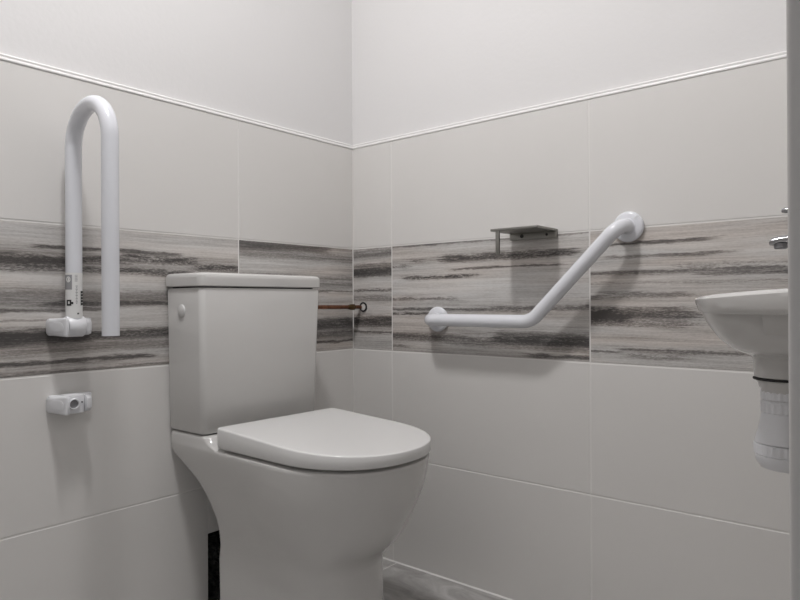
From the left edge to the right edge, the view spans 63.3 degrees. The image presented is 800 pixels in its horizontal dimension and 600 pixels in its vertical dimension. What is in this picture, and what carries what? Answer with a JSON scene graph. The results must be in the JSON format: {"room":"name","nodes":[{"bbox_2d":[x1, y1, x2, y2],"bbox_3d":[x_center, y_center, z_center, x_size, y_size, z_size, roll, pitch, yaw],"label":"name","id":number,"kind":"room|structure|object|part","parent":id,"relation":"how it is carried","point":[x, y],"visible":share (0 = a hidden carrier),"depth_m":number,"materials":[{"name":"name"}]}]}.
{"room":"public restroom","nodes":[
{"label":"public restroom","id":0,"kind":"room"},
{"bbox_2d":[0,0,353,599],"bbox_3d":[-0.823,-0.452,1.215,0.110,2.400,2.220,0,0,40],"label":"wall","id":1,"kind":"structure","parent":0,"point":[98,503],"depth_m":1.44,"materials":[{"name":"white tile"}]},
{"bbox_2d":[46,391,91,414],"bbox_3d":[-0.647,0.205,1.290,0.058,0.037,0.086,0,0,40],"label":"wall bracket","id":2,"kind":"object","parent":1,"relation":"attached to","point":[70,403],"visible":1,"depth_m":1.27,"materials":[{"name":"white plastic"}]},
{"bbox_3d":[-0.667,0.205,1.260,0.038,0.022,0.002,0,0,23],"label":"oval panel","id":3,"kind":"part","parent":2,"relation":"part of","materials":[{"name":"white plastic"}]},
{"bbox_2d":[60,393,83,413],"bbox_3d":[-0.651,0.205,1.288,0.034,0.037,0.033,0,0,40],"label":"socket","id":4,"kind":"object","parent":2,"relation":"attached to","point":[70,403],"depth_m":1.27,"materials":[{"name":"white plastic"}]},
{"bbox_2d":[46,95,119,336],"bbox_3d":[-0.594,-0.158,1.245,0.201,0.460,0.086,0,0,40],"label":"support rail","id":5,"kind":"object","parent":1,"relation":"attached to","point":[73,324],"visible":1,"depth_m":1.22,"materials":[{"name":"white"}]},
{"bbox_3d":[-0.668,0.053,1.261,0.038,0.022,0.002,0,0,23],"label":"oval panel","id":6,"kind":"part","parent":5,"relation":"part of","materials":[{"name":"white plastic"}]},
{"bbox_2d":[65,275,71,289],"bbox_3d":[-0.648,-0.035,1.269,0.015,0.029,0.006,0,0,40],"label":"print","id":7,"kind":"object","parent":5,"relation":"on","point":[68,278],"depth_m":1.27,"materials":[{"name":"grey"}]},
{"bbox_2d":[67,291,82,313],"bbox_3d":[-0.638,0.005,1.275,0.013,0.046,0.028,0,0,40],"label":"print","id":8,"kind":"object","parent":5,"relation":"on","point":[74,298],"depth_m":1.27,"materials":[{"name":"black"}]},
{"bbox_2d":[0,53,351,148],"bbox_3d":[-0.784,-0.458,1.182,0.011,0.014,2.000,0,0,40],"label":"trim","id":9,"kind":"structure","parent":1,"relation":"attached to","point":[4,57],"depth_m":1.46,"materials":[{"name":"white plastic"}]},
{"bbox_2d":[318,302,366,311],"bbox_3d":[-0.193,0.021,1.823,0.035,0.030,0.263,0,0,40],"label":"copper pipe","id":10,"kind":"object","parent":1,"relation":"attached to","point":[363,306],"visible":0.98,"depth_m":1.88,"materials":[{"name":"gold metal"}]},
{"bbox_2d":[383,559,506,599],"bbox_3d":[-0.261,0.795,0.752,1.553,0.100,2.220,0,0,40],"label":"floor","id":11,"kind":"structure","parent":0,"point":[400,582],"depth_m":1.68,"materials":[{"name":"grey tile"}]},
{"bbox_2d":[166,272,430,599],"bbox_3d":[-0.194,0.342,1.427,0.574,0.807,0.363,0,0,40],"label":"toilet","id":12,"kind":"object","parent":11,"relation":"on","point":[307,503],"visible":1,"depth_m":1.38,"materials":[{"name":"grey ceramic"}]},
{"bbox_3d":[-0.365,-0.045,1.564,0.140,0.030,0.358,0,0,40],"label":"tank lid","id":13,"kind":"part","parent":12,"relation":"part of","materials":[{"name":"grey ceramic"}]},
{"bbox_3d":[-0.365,0.133,1.564,0.136,0.320,0.350,0,0,40],"label":"tank","id":14,"kind":"part","parent":12,"relation":"part of","materials":[{"name":"grey ceramic"}]},
{"bbox_3d":[-0.129,0.289,1.366,0.396,0.044,0.341,0,0,40],"label":"lid","id":15,"kind":"part","parent":12,"relation":"part of","materials":[{"name":"white plastic"}]},
{"bbox_2d":[352,0,789,599],"bbox_3d":[0.405,-0.457,1.567,1.553,2.400,0.110,0,0,40],"label":"wall","id":16,"kind":"structure","parent":0,"point":[601,448],"depth_m":1.50,"materials":[{"name":"white tile"}]},
{"bbox_2d":[383,557,512,599],"bbox_3d":[0.375,0.742,1.521,1.333,0.004,0.003,0,0,40],"label":"trim","id":17,"kind":"structure","parent":16,"relation":"attached to","point":[476,588],"depth_m":1.72,"materials":[{"name":"white tile"}]},
{"bbox_2d":[490,225,557,254],"bbox_3d":[0.292,-0.137,1.524,0.123,0.060,0.102,0,0,40],"label":"toilet roll holder","id":18,"kind":"object","parent":16,"relation":"attached to","point":[534,231],"visible":1,"depth_m":1.52,"materials":[{"name":"silver metal"}]},
{"bbox_3d":[0.229,-0.134,1.517,0.009,0.055,0.005,0,0,40],"label":"arm","id":19,"kind":"part","parent":18,"relation":"part of","materials":[{"name":"silver metal"}]},
{"bbox_2d":[490,225,557,233],"bbox_3d":[0.291,-0.164,1.524,0.123,0.006,0.102,0,0,40],"label":"shelf","id":20,"kind":"object","parent":18,"relation":"attached to","point":[534,229],"depth_m":1.51,"materials":[{"name":"silver metal"}]},
{"bbox_3d":[0.320,-0.154,1.559,0.123,0.015,0.012,0,0,40],"label":"wall plate","id":21,"kind":"part","parent":18,"relation":"part of","materials":[{"name":"silver metal"}]},
{"bbox_2d":[424,211,643,331],"bbox_3d":[0.279,-0.054,1.553,0.583,0.276,0.074,0,0,40],"label":"grab rail","id":22,"kind":"object","parent":16,"relation":"attached to","point":[628,226],"visible":1,"depth_m":1.45,"materials":[{"name":"white"}]},
{"bbox_2d":[352,51,786,148],"bbox_3d":[0.373,-0.463,1.528,1.333,0.014,0.011,0,0,40],"label":"trim","id":23,"kind":"structure","parent":16,"relation":"attached to","point":[780,55],"depth_m":1.47,"materials":[{"name":"white plastic"}]},
{"bbox_3d":[0.289,-0.459,0.295,0.110,2.400,2.220,0,0,40],"label":"wall","id":24,"kind":"structure","parent":0,"visible":0},
{"bbox_2d":[695,288,788,382],"bbox_3d":[0.547,0.045,0.889,0.254,0.131,0.380,0,0,40],"label":"basin","id":25,"kind":"object","parent":24,"relation":"attached to","point":[753,323],"visible":0.87,"depth_m":0.81,"materials":[{"name":"grey ceramic"}]},
{"bbox_2d":[769,207,787,248],"bbox_3d":[0.574,-0.074,0.867,0.140,0.128,0.052,0,0,40],"label":"tap","id":26,"kind":"object","parent":25,"relation":"on","point":[779,242],"visible":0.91,"depth_m":0.90,"materials":[{"name":"silver metal"}]},
{"bbox_3d":[0.562,-0.077,0.877,0.109,0.031,0.026,0,0,40],"label":"spout","id":27,"kind":"part","parent":26,"relation":"part of","materials":[{"name":"silver metal"}]},
{"bbox_3d":[0.577,-0.125,0.864,0.120,0.027,0.040,0,0,40],"label":"lever","id":28,"kind":"part","parent":26,"relation":"part of","materials":[{"name":"silver metal"}]},
{"bbox_2d":[753,380,788,473],"bbox_3d":[0.575,0.173,0.866,0.184,0.125,0.080,0,0,40],"label":"trap","id":29,"kind":"object","parent":24,"relation":"attached to","point":[771,440],"visible":0.8,"depth_m":0.88,"materials":[{"name":"grey plastic"}]},
{"bbox_2d":[753,440,788,473],"bbox_3d":[0.535,0.217,0.899,0.080,0.038,0.080,0,0,40],"label":"cup","id":30,"kind":"object","parent":29,"relation":"on","point":[773,455],"depth_m":0.88,"materials":[{"name":"white plastic"}]},
{"bbox_2d":[786,0,799,599],"bbox_3d":[-0.065,-0.308,-0.114,0.116,2.100,0.840,0,0,40],"label":"door","id":31,"kind":"structure","parent":24,"relation":"in","point":[792,6],"depth_m":0.19,"materials":[{"name":"grey paint"}]}
]}

